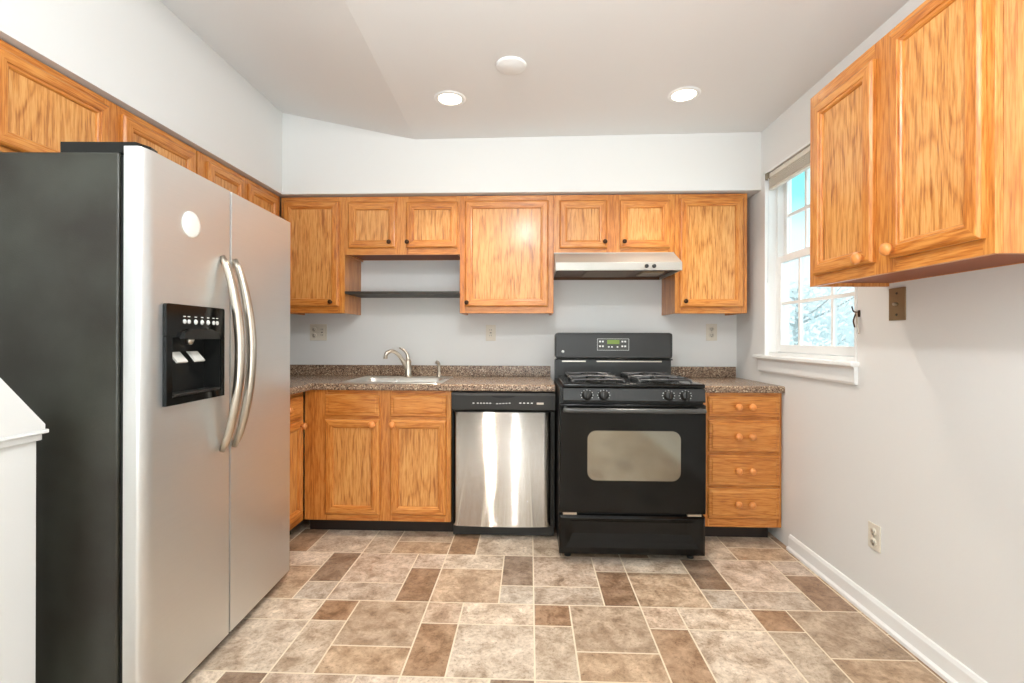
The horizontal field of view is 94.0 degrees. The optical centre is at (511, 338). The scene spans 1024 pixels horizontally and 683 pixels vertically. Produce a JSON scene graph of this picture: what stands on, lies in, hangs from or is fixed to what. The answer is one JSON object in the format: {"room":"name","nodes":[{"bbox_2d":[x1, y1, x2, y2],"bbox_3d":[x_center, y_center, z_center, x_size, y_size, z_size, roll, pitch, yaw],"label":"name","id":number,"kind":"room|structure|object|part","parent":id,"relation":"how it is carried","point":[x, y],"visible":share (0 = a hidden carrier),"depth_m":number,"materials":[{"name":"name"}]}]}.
{"room":"kitchen","nodes":[
{"label":"kitchen","id":0,"kind":"room"},
{"bbox_2d":[0,378,44,682],"bbox_3d":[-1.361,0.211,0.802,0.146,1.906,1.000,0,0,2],"label":"wall","id":1,"kind":"structure","parent":0,"point":[17,462],"depth_m":1.25,"materials":[{"name":"white paint"}]},
{"bbox_2d":[0,429,48,448],"bbox_3d":[-1.368,0.263,0.807,0.163,0.031,1.010,0,0,2],"label":"trim","id":2,"kind":"structure","parent":1,"relation":"on","point":[8,441],"depth_m":1.25,"materials":[{"name":"white paint"}]},
{"bbox_2d":[0,0,286,208],"bbox_3d":[-1.709,-1.276,1.863,0.337,0.680,3.196,0,0,2],"label":"wall","id":3,"kind":"structure","parent":0,"point":[139,56],"depth_m":2.06,"materials":[{"name":"white paint"}]},
{"bbox_2d":[0,39,195,172],"bbox_3d":[-1.716,-0.755,1.883,0.324,0.347,0.945,0,0,2],"label":"upper cabinet","id":4,"kind":"object","parent":3,"relation":"attached to","point":[41,108],"visible":0.43,"depth_m":1.64,"materials":[{"name":"brown wood"}]},
{"bbox_3d":[-1.579,-0.748,1.648,0.005,0.206,0.311,0,0,2],"label":"door panel","id":5,"kind":"part","parent":4,"relation":"part of","materials":[{"name":"brown wood"}]},
{"bbox_3d":[-1.572,-0.748,1.648,0.019,0.300,0.405,0,0,2],"label":"door","id":6,"kind":"part","parent":4,"relation":"part of","materials":[{"name":"brown wood"}]},
{"bbox_3d":[-1.554,-0.748,2.118,0.019,0.300,0.407,0,0,2],"label":"door","id":7,"kind":"part","parent":4,"relation":"part of","materials":[{"name":"brown wood"}]},
{"bbox_3d":[-1.561,-0.748,2.119,0.005,0.206,0.313,0,0,2],"label":"door panel","id":8,"kind":"part","parent":4,"relation":"part of","materials":[{"name":"brown wood"}]},
{"bbox_2d":[196,151,279,216],"bbox_3d":[-1.669,-0.547,2.752,0.354,0.762,0.775,0,0,2],"label":"upper cabinet","id":9,"kind":"object","parent":3,"relation":"attached to","point":[207,167],"visible":0.13,"depth_m":2.65,"materials":[{"name":"brown wood"}]},
{"bbox_3d":[-1.538,-0.553,2.571,0.019,0.689,0.298,0,0,2],"label":"door","id":10,"kind":"part","parent":9,"relation":"part of","materials":[{"name":"brown wood"}]},
{"bbox_3d":[-1.545,-0.553,2.571,0.005,0.595,0.204,0,0,2],"label":"door panel","id":11,"kind":"part","parent":9,"relation":"part of","materials":[{"name":"brown wood"}]},
{"bbox_3d":[-1.524,-0.553,2.927,0.019,0.689,0.305,0,0,2],"label":"door","id":12,"kind":"part","parent":9,"relation":"part of","materials":[{"name":"brown wood"}]},
{"bbox_3d":[-1.531,-0.553,2.927,0.005,0.595,0.211,0,0,2],"label":"door panel","id":13,"kind":"part","parent":9,"relation":"part of","materials":[{"name":"brown wood"}]},
{"bbox_2d":[280,209,736,498],"bbox_3d":[-0.122,-0.232,3.463,3.696,2.800,0.120,0,0,2],"label":"wall","id":14,"kind":"structure","parent":0,"point":[430,330],"depth_m":3.41,"materials":[{"name":"white paint"}]},
{"bbox_2d":[310,324,326,340],"bbox_3d":[-1.399,-0.041,3.446,0.124,0.118,0.010,0,0,2],"label":"wall outlet","id":15,"kind":"object","parent":14,"relation":"attached to","point":[317,331],"visible":1,"depth_m":3.44,"materials":[{"name":"beige plastic"}]},
{"bbox_2d":[320,328,323,336],"bbox_3d":[-1.371,-0.041,3.443,0.034,0.066,0.003,0,0,2],"label":"socket","id":16,"kind":"object","parent":15,"relation":"attached to","point":[321,329],"depth_m":3.44,"materials":[{"name":"grey plastic"}]},
{"bbox_2d":[281,197,360,314],"bbox_3d":[-1.307,-0.546,3.269,0.426,0.762,0.354,0,0,2],"label":"upper cabinet","id":17,"kind":"object","parent":14,"relation":"attached to","point":[321,272],"visible":0.91,"depth_m":3.13,"materials":[{"name":"brown wood"}]},
{"bbox_3d":[-1.319,-0.553,3.132,0.368,0.689,0.019,0,0,2],"label":"door","id":18,"kind":"part","parent":17,"relation":"part of","materials":[{"name":"brown wood"}]},
{"bbox_3d":[-1.319,-0.553,3.139,0.274,0.595,0.005,0,0,2],"label":"door panel","id":19,"kind":"part","parent":17,"relation":"part of","materials":[{"name":"brown wood"}]},
{"bbox_2d":[345,291,459,297],"bbox_3d":[-0.714,-0.297,3.269,0.757,0.017,0.308,0,0,2],"label":"wall shelf","id":20,"kind":"object","parent":14,"relation":"attached to","point":[362,294],"visible":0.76,"depth_m":3.16,"materials":[{"name":"grey"}]},
{"bbox_2d":[345,196,459,261],"bbox_3d":[-0.714,-0.736,3.247,0.758,0.380,0.354,0,0,2],"label":"upper cabinet","id":21,"kind":"object","parent":14,"relation":"attached to","point":[409,227],"visible":0.96,"depth_m":3.11,"materials":[{"name":"brown wood"}]},
{"bbox_3d":[-0.915,-0.738,3.117,0.316,0.299,0.019,0,0,2],"label":"door","id":22,"kind":"part","parent":21,"relation":"part of","materials":[{"name":"brown wood"}]},
{"bbox_3d":[-0.914,-0.738,3.124,0.222,0.205,0.005,0,0,2],"label":"door panel","id":23,"kind":"part","parent":21,"relation":"part of","materials":[{"name":"brown wood"}]},
{"bbox_3d":[-0.520,-0.737,3.102,0.336,0.299,0.019,0,0,2],"label":"door","id":24,"kind":"part","parent":21,"relation":"part of","materials":[{"name":"brown wood"}]},
{"bbox_3d":[-0.520,-0.737,3.109,0.242,0.205,0.005,0,0,2],"label":"door panel","id":25,"kind":"part","parent":21,"relation":"part of","materials":[{"name":"brown wood"}]},
{"bbox_2d":[290,365,550,375],"bbox_3d":[-0.795,0.231,2.879,2.095,0.074,1.095,0,0,2],"label":"backsplash","id":26,"kind":"structure","parent":14,"relation":"attached to","point":[387,370],"depth_m":3.40,"materials":[{"name":"brown stone"}]},
{"bbox_2d":[486,325,495,340],"bbox_3d":[-0.152,-0.037,3.399,0.070,0.115,0.010,0,0,2],"label":"wall outlet","id":27,"kind":"object","parent":14,"relation":"attached to","point":[490,329],"visible":1,"depth_m":3.40,"materials":[{"name":"beige plastic"}]},
{"bbox_2d":[488,328,492,336],"bbox_3d":[-0.152,-0.037,3.397,0.034,0.066,0.003,0,0,2],"label":"socket","id":28,"kind":"object","parent":27,"relation":"attached to","point":[490,330],"depth_m":3.40,"materials":[{"name":"grey plastic"}]},
{"bbox_2d":[460,195,553,314],"bbox_3d":[-0.030,-0.543,3.221,0.609,0.762,0.354,0,0,2],"label":"upper cabinet","id":29,"kind":"object","parent":14,"relation":"attached to","point":[507,242],"visible":1,"depth_m":3.09,"materials":[{"name":"brown wood"}]},
{"bbox_3d":[-0.035,-0.546,3.091,0.447,0.592,0.005,0,0,2],"label":"door panel","id":30,"kind":"part","parent":29,"relation":"part of","materials":[{"name":"brown wood"}]},
{"bbox_2d":[554,194,674,252],"bbox_3d":[0.661,-0.736,3.196,0.772,0.372,0.354,0,0,2],"label":"upper cabinet","id":31,"kind":"object","parent":14,"relation":"attached to","point":[642,222],"visible":0.94,"depth_m":3.06,"materials":[{"name":"brown wood"}]},
{"bbox_3d":[0.458,-0.731,3.066,0.305,0.307,0.019,0,0,2],"label":"door","id":32,"kind":"part","parent":31,"relation":"part of","materials":[{"name":"brown wood"}]},
{"bbox_3d":[0.458,-0.731,3.073,0.211,0.213,0.005,0,0,2],"label":"door panel","id":33,"kind":"part","parent":31,"relation":"part of","materials":[{"name":"brown wood"}]},
{"bbox_3d":[0.849,-0.730,3.051,0.319,0.307,0.019,0,0,2],"label":"door","id":34,"kind":"part","parent":31,"relation":"part of","materials":[{"name":"brown wood"}]},
{"bbox_3d":[0.850,-0.730,3.058,0.225,0.213,0.005,0,0,2],"label":"door panel","id":35,"kind":"part","parent":31,"relation":"part of","materials":[{"name":"brown wood"}]},
{"bbox_2d":[554,252,681,279],"bbox_3d":[0.654,-0.479,3.123,0.762,0.138,0.499,0,0,2],"label":"range hood","id":36,"kind":"object","parent":14,"relation":"attached to","point":[601,265],"visible":0.97,"depth_m":2.98,"materials":[{"name":"silver metal"}]},
{"bbox_3d":[0.663,-0.474,3.368,0.746,0.128,0.010,0,0,2],"label":"plate","id":37,"kind":"part","parent":36,"relation":"part of","materials":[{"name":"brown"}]},
{"bbox_2d":[636,271,663,275],"bbox_3d":[0.903,-0.421,3.128,0.140,0.012,0.180,0,0,2],"label":"light","id":38,"kind":"object","parent":36,"relation":"on","point":[640,273],"depth_m":3.07,"materials":[{"name":"brown"}]},
{"bbox_2d":[671,366,735,376],"bbox_3d":[1.305,0.237,3.339,0.509,0.074,0.019,0,0,2],"label":"backsplash","id":39,"kind":"structure","parent":14,"relation":"attached to","point":[683,371],"depth_m":3.33,"materials":[{"name":"brown stone"}]},
{"bbox_2d":[662,194,746,315],"bbox_3d":[1.274,-0.539,3.172,0.454,0.762,0.354,0,0,2],"label":"upper cabinet","id":40,"kind":"object","parent":14,"relation":"attached to","point":[711,229],"visible":0.97,"depth_m":3.04,"materials":[{"name":"brown wood"}]},
{"bbox_3d":[1.270,-0.544,3.035,0.399,0.694,0.019,0,0,2],"label":"door","id":41,"kind":"part","parent":40,"relation":"part of","materials":[{"name":"brown wood"}]},
{"bbox_3d":[1.270,-0.544,3.042,0.305,0.600,0.005,0,0,2],"label":"door panel","id":42,"kind":"part","parent":40,"relation":"part of","materials":[{"name":"brown wood"}]},
{"bbox_2d":[706,324,716,340],"bbox_3d":[1.397,-0.041,3.341,0.076,0.118,0.009,0,0,2],"label":"wall outlet","id":43,"kind":"object","parent":14,"relation":"attached to","point":[711,329],"visible":1,"depth_m":3.34,"materials":[{"name":"beige plastic"}]},
{"bbox_2d":[282,113,760,198],"bbox_3d":[0.041,-1.272,3.222,3.059,0.680,0.350,0,0,2],"label":"wall","id":44,"kind":"structure","parent":0,"point":[320,158],"depth_m":3.05,"materials":[{"name":"white paint"}]},
{"bbox_2d":[160,0,908,138],"bbox_3d":[-0.246,-1.410,0.057,3.396,0.285,6.696,0,0,2],"label":"ceiling","id":45,"kind":"structure","parent":0,"point":[594,67],"depth_m":2.22,"materials":[{"name":"white paint"}]},
{"bbox_2d":[434,90,465,106],"bbox_3d":[-0.331,-1.277,2.549,0.167,0.006,0.167,0,0,2],"label":"recessed light","id":46,"kind":"object","parent":45,"relation":"in","point":[449,98],"visible":1,"depth_m":2.54,"materials":[{"name":"white paint"}]},
{"bbox_2d":[667,86,700,102],"bbox_3d":[0.909,-1.283,2.522,0.167,0.006,0.167,0,0,2],"label":"recessed light","id":47,"kind":"object","parent":45,"relation":"in","point":[688,93],"visible":1,"depth_m":2.51,"materials":[{"name":"white paint"}]},
{"bbox_2d":[183,499,946,682],"bbox_3d":[-0.253,1.207,0.057,3.396,0.081,6.696,0,0,2],"label":"floor","id":48,"kind":"structure","parent":0,"point":[350,606],"depth_m":1.98,"materials":[{"name":"tile"}]},
{"bbox_2d":[0,142,289,682],"bbox_3d":[-1.377,0.295,1.846,0.788,1.737,0.930,0,0,0],"label":"refrigerator","id":49,"kind":"object","parent":48,"relation":"on","point":[145,301],"visible":1,"depth_m":1.40,"materials":[{"name":"silver metal"}]},
{"bbox_3d":[-1.098,0.281,1.595,0.055,1.676,0.427,0,0,0],"label":"freezer door","id":50,"kind":"part","parent":49,"relation":"part of","materials":[{"name":"silver metal"}]},
{"bbox_3d":[-1.090,0.009,1.613,0.032,0.024,0.032,0,0,0],"label":"spout","id":51,"kind":"part","parent":49,"relation":"part of","materials":[{"name":"silver metal"}]},
{"bbox_3d":[-1.064,0.051,1.609,0.012,0.318,0.296,0,0,0],"label":"dispenser panel","id":52,"kind":"part","parent":49,"relation":"part of","materials":[{"name":"black plastic"}]},
{"bbox_2d":[179,329,220,338],"bbox_3d":[-1.051,-0.013,1.614,0.014,0.033,0.195,0,0,0],"label":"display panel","id":53,"kind":"object","parent":49,"relation":"attached to","point":[183,333],"depth_m":1.59,"materials":[{"name":"black plastic"}]},
{"bbox_3d":[-1.029,0.058,1.755,0.092,0.724,0.035,0,0,0],"label":"handle","id":54,"kind":"part","parent":49,"relation":"part of","materials":[{"name":"silver metal"}]},
{"bbox_3d":[-1.029,0.058,1.833,0.092,0.724,0.035,0,0,0],"label":"handle","id":55,"kind":"part","parent":49,"relation":"part of","materials":[{"name":"silver metal"}]},
{"bbox_3d":[-1.099,0.281,2.065,0.055,1.676,0.493,0,0,0],"label":"fridge door","id":56,"kind":"part","parent":49,"relation":"part of","materials":[{"name":"silver metal"}]},
{"bbox_2d":[290,392,306,534],"bbox_3d":[-1.523,0.734,2.599,0.664,0.859,0.480,0,0,2],"label":"base cabinet","id":57,"kind":"object","parent":48,"relation":"on","point":[297,426],"visible":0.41,"depth_m":2.73,"materials":[{"name":"brown wood"}]},
{"bbox_3d":[-1.242,0.759,2.593,0.005,0.464,0.306,0,0,2],"label":"door panel","id":58,"kind":"part","parent":57,"relation":"part of","materials":[{"name":"brown wood"}]},
{"bbox_3d":[-1.235,0.396,2.593,0.018,0.126,0.400,0,0,2],"label":"drawer","id":59,"kind":"part","parent":57,"relation":"part of","materials":[{"name":"brown wood"}]},
{"bbox_3d":[-1.235,0.759,2.593,0.019,0.558,0.400,0,0,2],"label":"door","id":60,"kind":"part","parent":57,"relation":"part of","materials":[{"name":"brown wood"}]},
{"bbox_3d":[-1.202,0.508,2.752,0.035,0.041,0.041,0,0,2],"label":"knob","id":61,"kind":"part","parent":57,"relation":"part of","materials":[{"name":"orange wood"}]},
{"bbox_2d":[305,390,452,531],"bbox_3d":[-0.784,0.736,3.095,0.874,0.859,0.664,0,0,2],"label":"base cabinet","id":62,"kind":"object","parent":48,"relation":"on","point":[375,459],"visible":0.93,"depth_m":2.81,"materials":[{"name":"brown wood"}]},
{"bbox_3d":[-0.941,0.397,2.813,0.324,0.126,0.018,0,0,2],"label":"false drawer","id":63,"kind":"part","parent":62,"relation":"part of","materials":[{"name":"brown wood"}]},
{"bbox_3d":[-0.942,0.760,2.813,0.324,0.558,0.019,0,0,2],"label":"door","id":64,"kind":"part","parent":62,"relation":"part of","materials":[{"name":"brown wood"}]},
{"bbox_3d":[-0.942,0.760,2.820,0.230,0.464,0.005,0,0,2],"label":"door panel","id":65,"kind":"part","parent":62,"relation":"part of","materials":[{"name":"brown wood"}]},
{"bbox_3d":[-0.816,0.505,2.781,0.041,0.041,0.035,0,0,2],"label":"knob","id":66,"kind":"part","parent":62,"relation":"part of","materials":[{"name":"orange wood"}]},
{"bbox_3d":[-0.698,0.505,2.777,0.041,0.041,0.035,0,0,2],"label":"knob","id":67,"kind":"part","parent":62,"relation":"part of","materials":[{"name":"orange wood"}]},
{"bbox_3d":[-0.550,0.761,2.798,0.330,0.558,0.019,0,0,2],"label":"door","id":68,"kind":"part","parent":62,"relation":"part of","materials":[{"name":"brown wood"}]},
{"bbox_3d":[-0.549,0.398,2.799,0.330,0.126,0.018,0,0,2],"label":"false drawer","id":69,"kind":"part","parent":62,"relation":"part of","materials":[{"name":"brown wood"}]},
{"bbox_3d":[-0.550,0.761,2.805,0.236,0.464,0.005,0,0,2],"label":"door panel","id":70,"kind":"part","parent":62,"relation":"part of","materials":[{"name":"brown wood"}]},
{"bbox_2d":[290,365,554,394],"bbox_3d":[-0.795,0.250,2.879,2.095,0.112,1.095,0,0,2],"label":"countertop","id":71,"kind":"structure","parent":62,"relation":"on","point":[303,378],"depth_m":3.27,"materials":[{"name":"brown stone"}]},
{"bbox_2d":[339,376,452,383],"bbox_3d":[-0.717,0.354,3.049,0.610,0.184,0.510,0,0,2],"label":"sink","id":72,"kind":"object","parent":71,"relation":"in","point":[366,379],"visible":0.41,"depth_m":3.22,"materials":[{"name":"silver metal"}]},
{"bbox_2d":[435,360,441,376],"bbox_3d":[-0.501,0.207,3.254,0.040,0.112,0.047,0,0,38],"label":"sprayer","id":73,"kind":"object","parent":72,"relation":"on","point":[437,362],"visible":1,"depth_m":3.25,"materials":[{"name":"silver metal"}]},
{"bbox_2d":[383,347,411,376],"bbox_3d":[-0.776,0.162,3.237,0.202,0.201,0.072,0,0,-28],"label":"faucet","id":74,"kind":"object","parent":71,"relation":"on","point":[406,363],"visible":1,"depth_m":3.24,"materials":[{"name":"silver metal"}]},
{"bbox_3d":[-0.779,0.147,3.221,0.176,0.144,0.032,0,0,-33],"label":"spout","id":75,"kind":"part","parent":74,"relation":"part of","materials":[{"name":"silver metal"}]},
{"bbox_3d":[-0.736,0.111,3.266,0.079,0.099,0.029,0,0,2],"label":"lever","id":76,"kind":"part","parent":74,"relation":"part of","materials":[{"name":"silver metal"}]},
{"bbox_2d":[452,391,554,535],"bbox_3d":[-0.041,0.740,3.051,0.600,0.854,0.597,0,0,2],"label":"dishwasher","id":77,"kind":"object","parent":48,"relation":"on","point":[503,442],"visible":1,"depth_m":2.76,"materials":[{"name":"silver metal"}]},
{"bbox_3d":[-0.051,1.125,2.811,0.592,0.062,0.018,0,0,2],"label":"kick plate","id":78,"kind":"part","parent":77,"relation":"part of","materials":[{"name":"black plastic"}]},
{"bbox_3d":[-0.050,0.371,2.787,0.600,0.111,0.066,0,0,2],"label":"control panel","id":79,"kind":"part","parent":77,"relation":"part of","materials":[{"name":"black plastic"}]},
{"bbox_2d":[554,333,706,558],"bbox_3d":[0.634,0.568,2.757,0.752,1.203,0.702,0,0,2],"label":"range","id":80,"kind":"object","parent":48,"relation":"on","point":[630,432],"visible":1,"depth_m":2.48,"materials":[{"name":"black metal"}]},
{"bbox_3d":[0.391,0.297,2.481,0.054,0.054,0.031,0,0,2],"label":"knob","id":81,"kind":"part","parent":80,"relation":"part of","materials":[{"name":"black plastic"}]},
{"bbox_3d":[0.477,0.297,2.477,0.054,0.054,0.031,0,0,2],"label":"knob","id":82,"kind":"part","parent":80,"relation":"part of","materials":[{"name":"black plastic"}]},
{"bbox_3d":[0.642,0.041,3.033,0.200,0.074,0.004,0,0,2],"label":"touch panel","id":83,"kind":"part","parent":80,"relation":"part of","materials":[{"name":"grey plastic"}]},
{"bbox_2d":[557,372,704,387],"bbox_3d":[0.644,0.235,2.760,0.734,0.050,0.565,0,0,2],"label":"cooktop","id":84,"kind":"object","parent":80,"relation":"in","point":[564,379],"depth_m":2.56,"materials":[{"name":"black metal"}]},
{"bbox_3d":[0.623,1.026,2.490,0.752,0.200,0.034,0,0,2],"label":"storage drawer","id":85,"kind":"part","parent":80,"relation":"part of","materials":[{"name":"black metal"}]},
{"bbox_3d":[0.624,0.626,2.488,0.752,0.564,0.039,0,0,2],"label":"oven door","id":86,"kind":"part","parent":80,"relation":"part of","materials":[{"name":"black metal"}]},
{"bbox_3d":[0.635,0.300,2.493,0.732,0.075,0.030,0,0,2],"label":"control panel","id":87,"kind":"part","parent":80,"relation":"part of","materials":[{"name":"black metal"}]},
{"bbox_3d":[0.623,0.370,2.438,0.726,0.026,0.062,0,0,2],"label":"door handle","id":88,"kind":"part","parent":80,"relation":"part of","materials":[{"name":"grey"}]},
{"bbox_3d":[0.811,0.298,2.465,0.054,0.054,0.031,0,0,2],"label":"knob","id":89,"kind":"part","parent":80,"relation":"part of","materials":[{"name":"black plastic"}]},
{"bbox_3d":[0.897,0.298,2.462,0.054,0.054,0.031,0,0,2],"label":"knob","id":90,"kind":"part","parent":80,"relation":"part of","materials":[{"name":"black plastic"}]},
{"bbox_2d":[703,393,781,536],"bbox_3d":[1.332,0.742,3.016,0.440,0.859,0.663,0,0,2],"label":"base cabinet","id":91,"kind":"object","parent":48,"relation":"on","point":[743,430],"visible":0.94,"depth_m":2.72,"materials":[{"name":"brown wood"}]},
{"bbox_2d":[671,366,784,392],"bbox_3d":[1.299,0.256,3.030,0.520,0.112,0.636,0,0,2],"label":"countertop","id":92,"kind":"structure","parent":91,"relation":"on","point":[715,379],"depth_m":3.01,"materials":[{"name":"brown stone"}]},
{"bbox_3d":[1.284,0.946,2.703,0.041,0.041,0.035,0,0,2],"label":"knob","id":93,"kind":"part","parent":91,"relation":"part of","materials":[{"name":"orange wood"}]},
{"bbox_3d":[1.284,0.756,2.703,0.041,0.041,0.035,0,0,2],"label":"knob","id":94,"kind":"part","parent":91,"relation":"part of","materials":[{"name":"orange wood"}]},
{"bbox_3d":[1.285,0.560,2.703,0.041,0.041,0.035,0,0,2],"label":"knob","id":95,"kind":"part","parent":91,"relation":"part of","materials":[{"name":"orange wood"}]},
{"bbox_3d":[1.285,0.392,2.703,0.041,0.041,0.035,0,0,2],"label":"knob","id":96,"kind":"part","parent":91,"relation":"part of","materials":[{"name":"orange wood"}]},
{"bbox_3d":[1.324,0.946,2.728,0.401,0.174,0.018,0,0,2],"label":"drawer","id":97,"kind":"part","parent":91,"relation":"part of","materials":[{"name":"brown wood"}]},
{"bbox_3d":[1.325,0.756,2.728,0.401,0.174,0.018,0,0,2],"label":"drawer","id":98,"kind":"part","parent":91,"relation":"part of","materials":[{"name":"brown wood"}]},
{"bbox_3d":[1.325,0.560,2.728,0.401,0.182,0.018,0,0,2],"label":"drawer","id":99,"kind":"part","parent":91,"relation":"part of","materials":[{"name":"brown wood"}]},
{"bbox_3d":[1.326,0.392,2.728,0.401,0.116,0.018,0,0,2],"label":"drawer","id":100,"kind":"part","parent":91,"relation":"part of","materials":[{"name":"brown wood"}]},
{"bbox_3d":[1.360,0.946,2.700,0.041,0.041,0.035,0,0,2],"label":"knob","id":101,"kind":"part","parent":91,"relation":"part of","materials":[{"name":"orange wood"}]},
{"bbox_3d":[1.360,0.756,2.700,0.041,0.041,0.035,0,0,2],"label":"knob","id":102,"kind":"part","parent":91,"relation":"part of","materials":[{"name":"orange wood"}]},
{"bbox_3d":[1.361,0.560,2.700,0.041,0.041,0.035,0,0,2],"label":"knob","id":103,"kind":"part","parent":91,"relation":"part of","materials":[{"name":"orange wood"}]},
{"bbox_3d":[1.361,0.392,2.700,0.041,0.041,0.035,0,0,2],"label":"knob","id":104,"kind":"part","parent":91,"relation":"part of","materials":[{"name":"orange wood"}]},
{"bbox_2d":[737,0,1023,682],"bbox_3d":[1.522,-0.228,-0.009,0.150,2.800,6.696,0,0,2],"label":"wall","id":105,"kind":"structure","parent":0,"point":[927,447],"depth_m":1.76,"materials":[{"name":"white paint"}]},
{"bbox_2d":[752,141,859,384],"bbox_3d":[1.596,-0.405,2.558,0.180,1.224,0.933,0,0,2],"label":"window","id":106,"kind":"structure","parent":105,"relation":"in","point":[777,302],"depth_m":2.81,"materials":[{"name":"white paint"}]},
{"bbox_2d":[765,146,809,282],"bbox_3d":[1.558,-0.671,2.523,0.048,0.668,0.802,0,0,2],"label":"window blind","id":107,"kind":"object","parent":106,"relation":"attached to","point":[799,163],"visible":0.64,"depth_m":2.70,"materials":[{"name":"beige"}]},
{"bbox_3d":[1.556,-0.652,2.902,0.005,0.630,0.017,0,0,12],"label":"lift cord","id":108,"kind":"part","parent":107,"relation":"part of","materials":[{"name":"white fabric"}]},
{"bbox_3d":[1.564,-0.906,2.523,0.028,0.014,0.770,0,0,2],"label":"rail","id":109,"kind":"part","parent":107,"relation":"part of","materials":[{"name":"beige"}]},
{"bbox_3d":[1.655,-0.733,2.523,0.030,0.541,0.764,0,0,2],"label":"sash","id":110,"kind":"part","parent":106,"relation":"part of","materials":[{"name":"white paint"}]},
{"bbox_3d":[1.619,-0.204,2.524,0.030,0.577,0.764,0,0,2],"label":"sash","id":111,"kind":"part","parent":106,"relation":"part of","materials":[{"name":"white paint"}]},
{"bbox_2d":[851,306,859,333],"bbox_3d":[1.514,-0.079,2.096,0.025,0.123,0.035,0,0,-17],"label":"hook","id":112,"kind":"object","parent":105,"relation":"attached to","point":[857,314],"visible":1,"depth_m":2.09,"materials":[{"name":"brown metal"}]},
{"bbox_2d":[868,521,880,552],"bbox_3d":[1.515,0.832,1.996,0.009,0.108,0.070,0,0,2],"label":"wall outlet","id":113,"kind":"object","parent":105,"relation":"attached to","point":[874,531],"visible":1,"depth_m":1.99,"materials":[{"name":"beige plastic"}]},
{"bbox_2d":[870,528,876,535],"bbox_3d":[1.512,0.810,1.997,0.003,0.033,0.033,0,0,2],"label":"socket","id":114,"kind":"object","parent":113,"relation":"attached to","point":[873,531],"depth_m":1.99,"materials":[{"name":"grey plastic"}]},
{"bbox_2d":[870,538,876,545],"bbox_3d":[1.512,0.853,1.997,0.003,0.033,0.033,0,0,2],"label":"socket","id":115,"kind":"object","parent":113,"relation":"attached to","point":[873,541],"depth_m":1.99,"materials":[{"name":"grey plastic"}]},
{"bbox_2d":[786,534,987,682],"bbox_3d":[1.419,1.129,-0.354,0.024,0.085,6.000,0,0,2],"label":"baseboard","id":116,"kind":"structure","parent":105,"relation":"attached to","point":[931,654],"depth_m":1.90,"materials":[{"name":"white paint"}]},
{"bbox_2d":[889,287,905,320],"bbox_3d":[1.508,-0.134,1.877,0.019,0.128,0.084,0,0,2],"label":"wall plate","id":117,"kind":"object","parent":105,"relation":"attached to","point":[897,296],"visible":1,"depth_m":1.87,"materials":[{"name":"gold metal"}]},
{"bbox_2d":[810,0,1023,286],"bbox_3d":[1.326,-0.592,1.555,0.359,0.768,0.776,0,0,2],"label":"upper cabinet","id":118,"kind":"object","parent":105,"relation":"attached to","point":[917,145],"visible":1,"depth_m":1.38,"materials":[{"name":"brown wood"}]},
{"bbox_3d":[1.205,-0.585,1.738,0.005,0.577,0.234,0,0,2],"label":"door panel","id":119,"kind":"part","parent":118,"relation":"part of","materials":[{"name":"brown wood"}]},
{"bbox_3d":[1.198,-0.585,1.738,0.019,0.671,0.328,0,0,2],"label":"door","id":120,"kind":"part","parent":118,"relation":"part of","materials":[{"name":"brown wood"}]},
{"bbox_3d":[1.165,-0.269,1.609,0.035,0.041,0.041,0,0,2],"label":"knob","id":121,"kind":"part","parent":118,"relation":"part of","materials":[{"name":"orange wood"}]},
{"bbox_3d":[1.160,-0.275,1.476,0.035,0.041,0.041,0,0,2],"label":"knob","id":122,"kind":"part","parent":118,"relation":"part of","materials":[{"name":"orange wood"}]},
{"bbox_3d":[1.190,-0.601,1.348,0.005,0.610,0.213,0,0,2],"label":"door panel","id":123,"kind":"part","parent":118,"relation":"part of","materials":[{"name":"brown wood"}]},
{"bbox_3d":[1.183,-0.601,1.348,0.019,0.704,0.307,0,0,2],"label":"door","id":124,"kind":"part","parent":118,"relation":"part of","materials":[{"name":"brown wood"}]},
{"label":"outside","id":125,"kind":"structure","parent":0,"visible":0},
{"bbox_3d":[10.239,2.296,5.119,14.800,0.200,17.000,0,0,2],"label":"ground","id":126,"kind":"structure","parent":125,"visible":0},
{"bbox_2d":[789,277,853,345],"bbox_3d":[6.857,0.277,11.307,3.028,3.830,2.953,0,0,2],"label":"tree","id":127,"kind":"object","parent":126,"relation":"on","point":[826,304],"visible":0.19,"depth_m":10.76,"materials":[{"name":"grey plant"}]},
{"bbox_2d":[828,303,853,345],"bbox_3d":[6.671,0.437,7.391,3.080,3.510,3.019,0,0,2],"label":"tree","id":128,"kind":"object","parent":126,"relation":"on","point":[849,327],"visible":0.06,"depth_m":7.93,"materials":[{"name":"grey plant"}]}
]}

